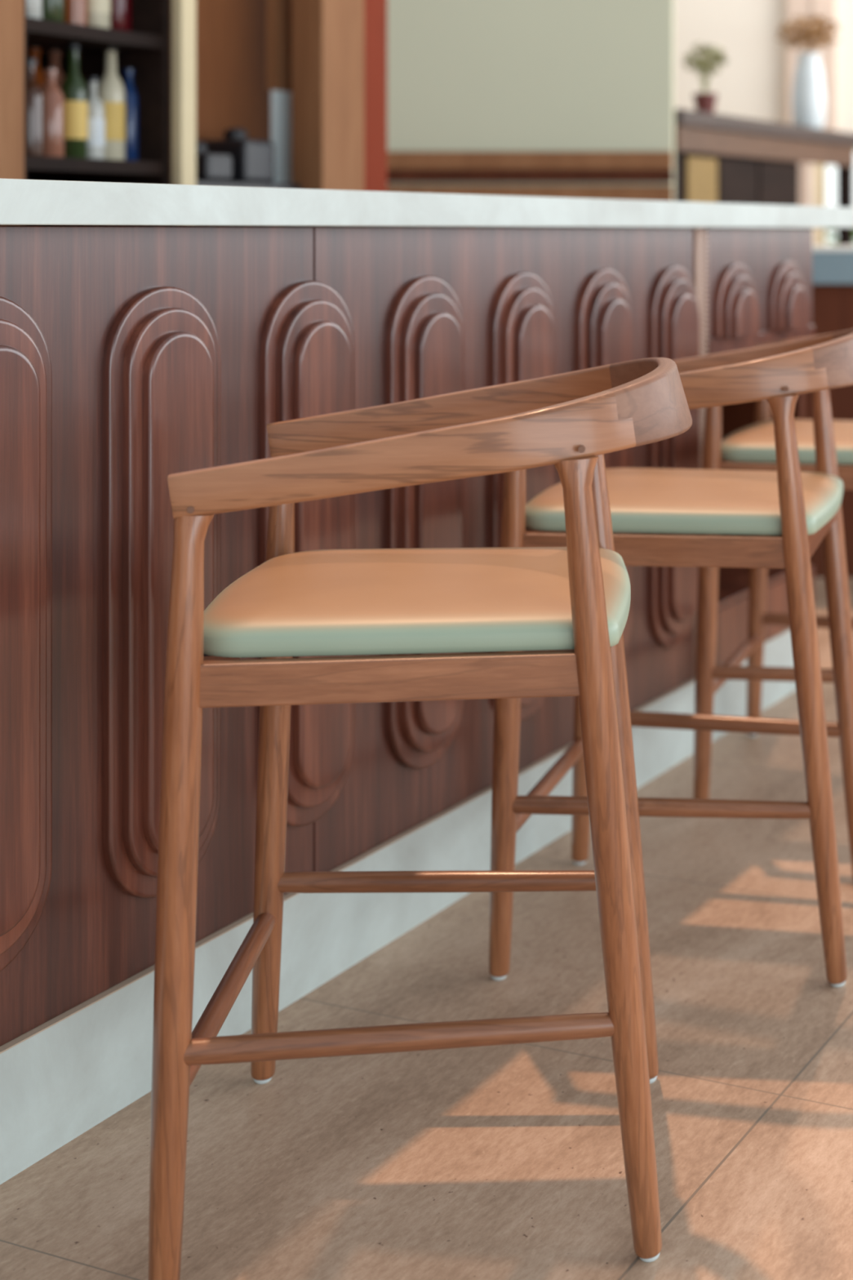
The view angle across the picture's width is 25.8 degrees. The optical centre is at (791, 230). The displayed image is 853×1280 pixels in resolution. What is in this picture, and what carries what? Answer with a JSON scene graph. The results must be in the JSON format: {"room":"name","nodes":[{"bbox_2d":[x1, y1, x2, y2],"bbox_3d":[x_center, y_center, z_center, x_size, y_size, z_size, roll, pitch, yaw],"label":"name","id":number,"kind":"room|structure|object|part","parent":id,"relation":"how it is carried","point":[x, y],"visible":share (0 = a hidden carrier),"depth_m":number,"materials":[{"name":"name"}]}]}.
{"room":"bar","nodes":[
{"label":"bar","id":0,"kind":"room"},
{"bbox_2d":[0,577,852,1279],"bbox_3d":[2.811,1.090,6.949,15.000,0.080,20.000,0,0,23],"label":"floor","id":1,"kind":"structure","parent":0,"point":[498,1162],"depth_m":2.12,"materials":[{"name":"stone"}]},
{"bbox_2d":[0,0,24,179],"bbox_3d":[-1.882,-0.250,3.708,0.460,2.600,0.312,0,0,23],"label":"column","id":2,"kind":"structure","parent":1,"relation":"on","point":[11,11],"depth_m":3.73,"materials":[{"name":"brown wood"}]},
{"bbox_2d":[24,0,169,184],"bbox_3d":[-1.745,-0.115,4.090,0.420,2.330,0.453,0,0,23],"label":"tall cabinet","id":3,"kind":"object","parent":1,"relation":"on","point":[145,49],"visible":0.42,"depth_m":4.20,"materials":[{"name":"brown wood"}]},
{"bbox_3d":[-1.819,-0.100,3.886,0.400,2.300,0.020,0,0,23],"label":"panel","id":4,"kind":"part","parent":3,"relation":"part of","materials":[{"name":"brown wood"}]},
{"bbox_3d":[-1.930,-0.100,4.166,0.020,2.300,0.453,0,0,23],"label":"panel","id":5,"kind":"part","parent":3,"relation":"part of","materials":[{"name":"brown wood"}]},
{"bbox_2d":[26,0,42,18],"bbox_3d":[-1.695,-0.592,3.975,0.060,0.273,0.060,0,0,23],"label":"bottle","id":6,"kind":"object","parent":3,"relation":"on","point":[33,7],"visible":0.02,"depth_m":3.96,"materials":[{"name":"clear glass"}]},
{"bbox_2d":[26,58,44,155],"bbox_3d":[-1.681,-0.269,3.956,0.060,0.218,0.060,0,0,23],"label":"bottle","id":7,"kind":"object","parent":3,"relation":"on","point":[34,94],"visible":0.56,"depth_m":3.94,"materials":[{"name":"brown glass"}]},
{"bbox_2d":[26,46,45,88],"bbox_3d":[-1.759,-0.293,4.161,0.062,0.265,0.062,0,0,23],"label":"bottle","id":8,"kind":"object","parent":3,"relation":"on","point":[33,52],"visible":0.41,"depth_m":4.15,"materials":[{"name":"orange glass"}]},
{"bbox_2d":[41,67,64,157],"bbox_3d":[-1.658,-0.261,4.011,0.057,0.202,0.057,0,0,23],"label":"bottle","id":9,"kind":"object","parent":3,"relation":"on","point":[54,99],"visible":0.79,"depth_m":3.99,"materials":[{"name":"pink glass"}]},
{"bbox_2d":[42,0,64,22],"bbox_3d":[-1.670,-0.592,4.035,0.060,0.273,0.060,0,0,23],"label":"bottle","id":10,"kind":"object","parent":3,"relation":"on","point":[52,10],"visible":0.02,"depth_m":4.01,"materials":[{"name":"green glass"}]},
{"bbox_2d":[44,48,65,88],"bbox_3d":[-1.734,-0.293,4.219,0.062,0.265,0.062,0,0,23],"label":"bottle","id":11,"kind":"object","parent":3,"relation":"on","point":[55,55],"visible":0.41,"depth_m":4.21,"materials":[{"name":"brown glass"}]},
{"bbox_2d":[60,43,87,158],"bbox_3d":[-1.632,-0.292,4.074,0.060,0.263,0.060,0,0,23],"label":"bottle","id":12,"kind":"object","parent":3,"relation":"on","point":[73,89],"visible":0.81,"depth_m":4.05,"materials":[{"name":"green glass"}]},
{"bbox_2d":[64,0,88,25],"bbox_3d":[-1.643,-0.582,4.100,0.062,0.253,0.062,0,0,23],"label":"bottle","id":13,"kind":"object","parent":3,"relation":"on","point":[76,11],"visible":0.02,"depth_m":4.08,"materials":[{"name":"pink glass"}]},
{"bbox_2d":[78,52,87,90],"bbox_3d":[-1.710,-0.293,4.277,0.059,0.265,0.059,0,0,23],"label":"bottle","id":14,"kind":"object","parent":3,"relation":"on","point":[79,53],"visible":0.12,"depth_m":4.28,"materials":[{"name":"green glass"}]},
{"bbox_2d":[26,17,163,55],"bbox_3d":[-1.736,-0.440,4.086,0.400,0.030,0.413,0,0,23],"label":"shelf","id":15,"kind":"object","parent":3,"relation":"attached to","point":[46,34],"depth_m":4.07,"materials":[{"name":"brown wood"}]},
{"bbox_2d":[26,155,163,177],"bbox_3d":[-1.736,-0.145,4.086,0.400,0.030,0.413,0,0,23],"label":"shelf","id":16,"kind":"object","parent":3,"relation":"attached to","point":[146,166],"depth_m":4.05,"materials":[{"name":"brown wood"}]},
{"bbox_2d":[87,76,105,159],"bbox_3d":[-1.609,-0.256,4.129,0.052,0.192,0.052,0,0,23],"label":"bottle","id":17,"kind":"object","parent":3,"relation":"on","point":[95,108],"visible":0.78,"depth_m":4.11,"materials":[{"name":"clear glass"}]},
{"bbox_2d":[88,0,111,28],"bbox_3d":[-1.616,-0.592,4.165,0.065,0.273,0.065,0,0,23],"label":"bottle","id":18,"kind":"object","parent":3,"relation":"on","point":[99,11],"visible":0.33,"depth_m":4.14,"materials":[{"name":"beige glass"}]},
{"bbox_2d":[97,47,125,159],"bbox_3d":[-1.588,-0.297,4.181,0.065,0.273,0.065,0,0,23],"label":"bottle","id":19,"kind":"object","parent":3,"relation":"on","point":[110,90],"visible":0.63,"depth_m":4.16,"materials":[{"name":"beige glass"}]},
{"bbox_2d":[111,0,131,31],"bbox_3d":[-1.589,-0.592,4.229,0.060,0.273,0.060,0,0,23],"label":"bottle","id":20,"kind":"object","parent":3,"relation":"on","point":[121,10],"visible":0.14,"depth_m":4.20,"materials":[{"name":"red glass"}]},
{"bbox_2d":[124,67,137,160],"bbox_3d":[-1.565,-0.272,4.235,0.047,0.223,0.047,0,0,23],"label":"bottle","id":21,"kind":"object","parent":3,"relation":"on","point":[131,98],"visible":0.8,"depth_m":4.22,"materials":[{"name":"blue glass"}]},
{"bbox_2d":[172,0,195,185],"bbox_3d":[-1.428,-0.250,4.213,0.030,2.600,0.050,0,0,23],"label":"post","id":22,"kind":"object","parent":1,"relation":"on","point":[184,11],"visible":0.2,"depth_m":4.20,"materials":[{"name":"paint"}]},
{"bbox_2d":[169,0,301,188],"bbox_3d":[-1.375,-0.250,4.732,0.230,2.600,1.007,0,0,23],"label":"wall niche","id":23,"kind":"object","parent":1,"relation":"on","point":[231,91],"depth_m":4.73,"materials":[{"name":"brown wood"}]},
{"bbox_3d":[-1.551,-0.250,4.268,0.198,2.600,0.015,0,0,23],"label":"panel","id":24,"kind":"part","parent":23,"relation":"part of","materials":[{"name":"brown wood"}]},
{"bbox_2d":[195,141,232,182],"bbox_3d":[-1.479,-0.170,4.443,0.160,0.100,0.100,0,0,23],"label":"machine","id":25,"kind":"object","parent":23,"relation":"on","point":[210,166],"visible":0.52,"depth_m":4.40,"materials":[{"name":"black plastic"}]},
{"bbox_3d":[-1.479,-0.205,4.443,0.060,0.030,0.060,0,0,23],"label":"lid","id":26,"kind":"part","parent":25,"relation":"part of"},
{"bbox_3d":[-1.464,-0.250,4.778,0.030,2.600,0.990,0,0,23],"label":"panel","id":27,"kind":"part","parent":23,"relation":"part of","materials":[{"name":"brown wood"}]},
{"bbox_2d":[200,128,274,183],"bbox_3d":[-1.421,-0.190,4.582,0.160,0.140,0.120,0,0,23],"label":"machine","id":28,"kind":"object","parent":23,"relation":"on","point":[253,160],"visible":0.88,"depth_m":4.53,"materials":[{"name":"black plastic"}]},
{"bbox_3d":[-1.421,-0.245,4.582,0.060,0.030,0.060,0,0,23],"label":"lid","id":29,"kind":"part","parent":28,"relation":"part of","materials":[{"name":"black plastic"}]},
{"bbox_2d":[195,180,301,188],"bbox_3d":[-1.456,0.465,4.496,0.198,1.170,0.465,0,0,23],"label":"countertop","id":30,"kind":"structure","parent":23,"relation":"on","point":[197,182],"depth_m":4.47,"materials":[{"name":"white stone"}]},
{"bbox_3d":[-1.361,-0.700,4.766,0.030,1.700,0.074,0,0,23],"label":"glass strip","id":31,"kind":"part","parent":23,"relation":"part of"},
{"bbox_3d":[-1.361,-0.961,4.766,0.030,1.179,0.074,0,0,23],"label":"frame","id":32,"kind":"part","parent":23,"relation":"part of","materials":[{"name":"brown wood"}]},
{"bbox_3d":[-1.354,-0.110,4.763,0.015,0.520,0.074,0,0,23],"label":"pane","id":33,"kind":"part","parent":23,"relation":"part of","materials":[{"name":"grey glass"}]},
{"bbox_2d":[291,0,386,191],"bbox_3d":[-1.207,-0.300,4.812,0.100,2.700,0.300,0,0,23],"label":"column","id":34,"kind":"structure","parent":1,"relation":"on","point":[339,47],"depth_m":4.72,"materials":[{"name":"brown wood"}]},
{"bbox_2d":[0,226,814,1184],"bbox_3d":[-1.032,0.522,2.343,0.636,1.055,4.284,0,0,23],"label":"bar counter","id":35,"kind":"object","parent":1,"relation":"on","point":[132,357],"depth_m":2.34,"materials":[{"name":"brown wood"}]},
{"bbox_3d":[-0.883,0.444,1.952,0.012,0.750,0.196,0,0,23],"label":"pill moulding","id":36,"kind":"part","parent":35,"relation":"part of","materials":[{"name":"brown wood"}]},
{"bbox_3d":[-0.907,0.450,1.935,0.020,0.909,1.218,0,0,23],"label":"panel","id":37,"kind":"part","parent":35,"relation":"part of","materials":[{"name":"brown wood"}]},
{"bbox_3d":[-0.774,0.444,2.213,0.012,0.750,0.196,0,0,23],"label":"pill moulding","id":38,"kind":"part","parent":35,"relation":"part of","materials":[{"name":"brown wood"}]},
{"bbox_3d":[-0.666,0.444,2.475,0.012,0.750,0.196,0,0,23],"label":"pill moulding","id":39,"kind":"part","parent":35,"relation":"part of","materials":[{"name":"brown wood"}]},
{"bbox_3d":[-0.557,0.444,2.737,0.012,0.750,0.196,0,0,23],"label":"pill moulding","id":40,"kind":"part","parent":35,"relation":"part of","materials":[{"name":"brown wood"}]},
{"bbox_2d":[0,178,852,227],"bbox_3d":[-0.988,-0.031,2.517,0.705,0.050,4.700,0,0,23],"label":"countertop","id":41,"kind":"structure","parent":35,"relation":"on","point":[23,202],"depth_m":2.48,"materials":[{"name":"white stone"}]},
{"bbox_3d":[-0.440,0.450,3.061,0.020,0.909,1.216,0,0,23],"label":"panel","id":42,"kind":"part","parent":35,"relation":"part of","materials":[{"name":"brown wood"}]},
{"bbox_3d":[-0.448,0.444,2.999,0.012,0.750,0.196,0,0,23],"label":"pill moulding","id":43,"kind":"part","parent":35,"relation":"part of","materials":[{"name":"brown wood"}]},
{"bbox_3d":[-0.339,0.444,3.260,0.012,0.750,0.196,0,0,23],"label":"pill moulding","id":44,"kind":"part","parent":35,"relation":"part of","materials":[{"name":"brown wood"}]},
{"bbox_3d":[-0.231,0.444,3.522,0.012,0.750,0.196,0,0,23],"label":"pill moulding","id":45,"kind":"part","parent":35,"relation":"part of","materials":[{"name":"brown wood"}]},
{"bbox_3d":[-0.117,0.145,3.796,0.012,0.152,0.196,0,0,23],"label":"pill moulding","id":46,"kind":"part","parent":35,"relation":"part of","materials":[{"name":"brown wood"}]},
{"bbox_3d":[-0.071,0.108,3.949,0.020,0.227,0.581,0,0,23],"label":"panel","id":47,"kind":"part","parent":35,"relation":"part of","materials":[{"name":"brown wood"}]},
{"bbox_3d":[-0.068,0.244,3.947,0.026,0.042,0.581,0,0,23],"label":"niche rail","id":48,"kind":"part","parent":35,"relation":"part of","materials":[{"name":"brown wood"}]},
{"bbox_3d":[-0.068,0.846,3.947,0.026,0.116,0.581,0,0,23],"label":"niche rail","id":49,"kind":"part","parent":35,"relation":"part of","materials":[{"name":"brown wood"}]},
{"bbox_3d":[-0.008,0.145,4.058,0.012,0.152,0.196,0,0,23],"label":"pill moulding","id":50,"kind":"part","parent":35,"relation":"part of","materials":[{"name":"brown wood"}]},
{"bbox_2d":[148,357,692,1279],"bbox_3d":[-0.380,0.599,2.004,0.537,0.902,0.499,0,0,-5],"label":"bar stool","id":51,"kind":"object","parent":1,"relation":"on","point":[575,597],"visible":1,"depth_m":1.79,"materials":[{"name":"wood"}]},
{"bbox_3d":[-0.597,0.661,1.755,0.063,0.767,0.038,0,0,-5],"label":"leg","id":52,"kind":"part","parent":51,"relation":"part of","materials":[{"name":"brown wood"}]},
{"bbox_3d":[-0.614,0.446,1.985,0.022,0.042,0.450,0,0,-5],"label":"seat rail","id":53,"kind":"part","parent":51,"relation":"part of","materials":[{"name":"brown wood"}]},
{"bbox_3d":[-0.636,0.661,2.214,0.063,0.767,0.038,0,0,-5],"label":"leg","id":54,"kind":"part","parent":51,"relation":"part of","materials":[{"name":"brown wood"}]},
{"bbox_3d":[-0.397,0.446,1.782,0.388,0.042,0.035,0,0,-5],"label":"seat rail","id":55,"kind":"part","parent":51,"relation":"part of","materials":[{"name":"brown wood"}]},
{"bbox_3d":[-0.382,0.224,1.779,0.457,0.119,0.056,0,0,-11],"label":"armrest","id":56,"kind":"part","parent":51,"relation":"part of","materials":[{"name":"brown wood"}]},
{"bbox_3d":[-0.407,0.401,2.002,0.454,0.046,0.433,0,0,-5],"label":"seat","id":57,"kind":"part","parent":51,"relation":"part of","materials":[{"name":"leather"}]},
{"bbox_3d":[-0.419,0.224,2.225,0.457,0.119,0.056,0,0,2],"label":"armrest","id":58,"kind":"part","parent":51,"relation":"part of","materials":[{"name":"brown wood"}]},
{"bbox_3d":[-0.185,0.636,1.811,0.116,0.819,0.038,0,0,-29],"label":"leg","id":59,"kind":"part","parent":51,"relation":"part of","materials":[{"name":"brown wood"}]},
{"bbox_3d":[-0.220,0.636,2.227,0.116,0.819,0.038,0,0,20],"label":"leg","id":60,"kind":"part","parent":51,"relation":"part of","materials":[{"name":"brown wood"}]},
{"bbox_3d":[-0.161,0.185,2.022,0.096,0.074,0.399,0,0,-5],"label":"backrest","id":61,"kind":"part","parent":51,"relation":"part of","materials":[{"name":"brown wood"}]},
{"bbox_2d":[488,328,852,987],"bbox_3d":[-0.129,0.599,2.712,0.537,0.902,0.499,0,0,7],"label":"bar stool","id":62,"kind":"object","parent":1,"relation":"on","point":[797,510],"visible":0.7,"depth_m":2.50,"materials":[{"name":"brown wood"}]},
{"bbox_3d":[-0.394,0.661,2.514,0.063,0.767,0.038,0,0,7],"label":"leg","id":63,"kind":"part","parent":62,"relation":"part of","materials":[{"name":"brown wood"}]},
{"bbox_3d":[-0.361,0.446,2.742,0.022,0.042,0.450,0,0,7],"label":"seat rail","id":64,"kind":"part","parent":62,"relation":"part of","materials":[{"name":"brown wood"}]},
{"bbox_3d":[-0.334,0.661,2.971,0.063,0.767,0.038,0,0,7],"label":"leg","id":65,"kind":"part","parent":62,"relation":"part of","materials":[{"name":"brown wood"}]},
{"bbox_3d":[-0.192,0.446,2.499,0.388,0.043,0.020,0,0,5],"label":"seat rail","id":66,"kind":"part","parent":62,"relation":"part of","materials":[{"name":"brown wood"}]},
{"bbox_3d":[-0.156,0.401,2.716,0.454,0.046,0.433,0,0,7],"label":"seat","id":67,"kind":"part","parent":62,"relation":"part of","materials":[{"name":"leather"}]},
{"bbox_3d":[-0.177,0.224,2.493,0.457,0.119,0.056,0,0,1],"label":"armrest","id":68,"kind":"part","parent":62,"relation":"part of","materials":[{"name":"brown wood"}]},
{"bbox_3d":[-0.119,0.224,2.937,0.457,0.119,0.056,0,0,14],"label":"armrest","id":69,"kind":"part","parent":62,"relation":"part of","materials":[{"name":"brown wood"}]},
{"bbox_3d":[0.021,0.636,2.482,0.116,0.819,0.038,0,0,-17],"label":"leg","id":70,"kind":"part","parent":62,"relation":"part of","materials":[{"name":"brown wood"}]},
{"bbox_3d":[0.035,0.446,2.691,0.022,0.042,0.417,0,0,7],"label":"seat rail","id":71,"kind":"part","parent":62,"relation":"part of","materials":[{"name":"brown wood"}]},
{"bbox_3d":[0.090,0.185,2.683,0.096,0.074,0.399,0,0,7],"label":"backrest","id":72,"kind":"part","parent":62,"relation":"part of","materials":[{"name":"brown wood"}]},
{"bbox_3d":[0.075,0.636,2.896,0.116,0.819,0.038,0,0,32],"label":"leg","id":73,"kind":"part","parent":62,"relation":"part of","materials":[{"name":"brown wood"}]},
{"bbox_2d":[674,108,852,245],"bbox_3d":[-0.258,0.296,7.789,0.520,1.508,2.050,0,0,23],"label":"console","id":74,"kind":"object","parent":1,"relation":"on","point":[722,158],"visible":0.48,"depth_m":7.38,"materials":[{"name":"brown wood"}]},
{"bbox_3d":[-0.350,0.133,7.004,0.011,0.835,0.270,0,0,23],"label":"door","id":75,"kind":"part","parent":74,"relation":"part of","materials":[{"name":"yellow wood"}]},
{"bbox_2d":[682,42,728,113],"bbox_3d":[-0.347,-0.610,7.255,0.191,0.304,0.190,0,0,0],"label":"potted plant","id":76,"kind":"object","parent":74,"relation":"on","point":[704,102],"visible":0.97,"depth_m":7.23,"materials":[{"name":"green plant"}]},
{"bbox_3d":[-0.356,-0.615,7.250,0.065,0.156,0.058,0,0,0],"label":"stem","id":77,"kind":"part","parent":76,"relation":"part of","materials":[{"name":"green plant"}]},
{"bbox_3d":[-0.349,-0.505,7.258,0.100,0.095,0.100,0,0,0],"label":"pot","id":78,"kind":"part","parent":76,"relation":"part of","materials":[{"name":"red ceramic"}]},
{"bbox_3d":[-0.218,0.133,7.322,0.011,0.835,0.380,0,0,23],"label":"door","id":79,"kind":"part","parent":74,"relation":"part of","materials":[{"name":"brown wood"}]},
{"bbox_3d":[-0.055,0.133,7.715,0.011,0.835,0.430,0,0,23],"label":"door","id":80,"kind":"part","parent":74,"relation":"part of","materials":[{"name":"brown wood"}]},
{"bbox_2d":[774,15,843,128],"bbox_3d":[0.084,-0.726,8.293,0.326,0.536,0.351,0,0,0],"label":"flower vase","id":81,"kind":"object","parent":74,"relation":"on","point":[808,93],"visible":0.94,"depth_m":8.23,"materials":[{"name":"white ceramic"}]},
{"bbox_3d":[0.083,-0.788,8.290,0.160,0.261,0.095,0,0,-30],"label":"stem","id":82,"kind":"part","parent":81,"relation":"part of","materials":[{"name":"brown plant"}]},
{"bbox_3d":[0.260,0.326,8.618,0.060,1.448,0.060,0,0,23],"label":"leg","id":83,"kind":"part","parent":74,"relation":"part of","materials":[{"name":"white wood"}]},
{"bbox_2d":[693,336,852,799],"bbox_3d":[0.127,0.599,3.450,0.537,0.902,0.499,0,0,11],"label":"bar stool","id":84,"kind":"object","parent":1,"relation":"on","point":[752,447],"visible":0.34,"depth_m":3.26,"materials":[{"name":"brown wood"}]},
{"bbox_3d":[-0.148,0.661,3.267,0.063,0.767,0.038,0,0,11],"label":"leg","id":85,"kind":"part","parent":84,"relation":"part of","materials":[{"name":"brown wood"}]},
{"bbox_3d":[-0.103,0.446,3.493,0.022,0.042,0.450,0,0,11],"label":"seat rail","id":86,"kind":"part","parent":84,"relation":"part of","materials":[{"name":"brown wood"}]},
{"bbox_3d":[-0.063,0.661,3.720,0.063,0.767,0.038,0,0,11],"label":"leg","id":87,"kind":"part","parent":84,"relation":"part of","materials":[{"name":"brown wood"}]},
{"bbox_3d":[0.149,0.224,3.674,0.457,0.119,0.056,0,0,17],"label":"armrest","id":88,"kind":"part","parent":84,"relation":"part of","materials":[{"name":"brown wood"}]},
{"bbox_3d":[0.052,0.446,3.241,0.388,0.043,0.020,0,0,8],"label":"seat rail","id":89,"kind":"part","parent":84,"relation":"part of","materials":[{"name":"brown wood"}]},
{"bbox_3d":[0.100,0.401,3.455,0.454,0.046,0.433,0,0,11],"label":"seat","id":90,"kind":"part","parent":84,"relation":"part of","materials":[{"name":"leather"}]},
{"bbox_2d":[804,245,852,577],"bbox_3d":[1.230,0.550,5.690,2.620,1.000,0.600,0,0,0],"label":"counter","id":91,"kind":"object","parent":1,"relation":"on","point":[832,265],"depth_m":5.42,"materials":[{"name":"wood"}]},
{"bbox_2d":[825,227,837,245],"bbox_3d":[0.628,0.456,12.505,1.958,1.189,1.934,0,0,0],"label":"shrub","id":92,"kind":"object","parent":1,"relation":"on","point":[831,231],"visible":0.02,"depth_m":12.48,"materials":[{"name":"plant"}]},
{"bbox_2d":[386,0,674,201],"bbox_3d":[-2.716,-0.550,6.560,4.568,3.200,0.120,0,0,0],"label":"wall","id":93,"kind":"structure","parent":0,"point":[463,75],"depth_m":6.50,"materials":[{"name":"green paint"}]},
{"bbox_2d":[386,151,672,169],"bbox_3d":[-2.715,-0.253,6.476,4.570,0.065,0.043,0,0,0],"label":"trim","id":94,"kind":"structure","parent":93,"relation":"attached to","point":[396,160],"depth_m":6.46,"materials":[{"name":"brown wood"}]},
{"bbox_2d":[386,169,672,182],"bbox_3d":[-2.715,-0.197,6.484,4.570,0.043,0.028,0,0,0],"label":"trim","id":95,"kind":"structure","parent":93,"relation":"attached to","point":[393,175],"depth_m":6.47,"materials":[{"name":"brown wood"}]},
{"bbox_2d":[386,185,672,200],"bbox_3d":[-2.715,0.444,6.489,4.570,1.212,0.018,0,0,0],"label":"trim","id":96,"kind":"structure","parent":93,"relation":"attached to","point":[651,193],"depth_m":6.48,"materials":[{"name":"brown wood"}]},
{"bbox_2d":[674,0,852,245],"bbox_3d":[3.200,-0.650,9.075,7.600,3.400,0.150,0,0,0],"label":"wall","id":97,"kind":"structure","parent":0,"point":[753,84],"depth_m":9.00,"materials":[{"name":"beige paint"}]},
{"bbox_2d":[787,0,835,228],"bbox_3d":[0.100,-0.650,8.969,0.240,3.400,0.058,0,0,0],"label":"trim","id":98,"kind":"structure","parent":97,"relation":"attached to","point":[825,8],"depth_m":8.95,"materials":[{"name":"beige paint"}]},
{"bbox_2d":[815,164,825,245],"bbox_3d":[1.160,-0.010,9.060,2.080,0.880,0.080,0,0,0],"label":"window","id":99,"kind":"structure","parent":97,"relation":"in","point":[820,168],"depth_m":9.02,"materials":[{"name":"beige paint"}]}
]}

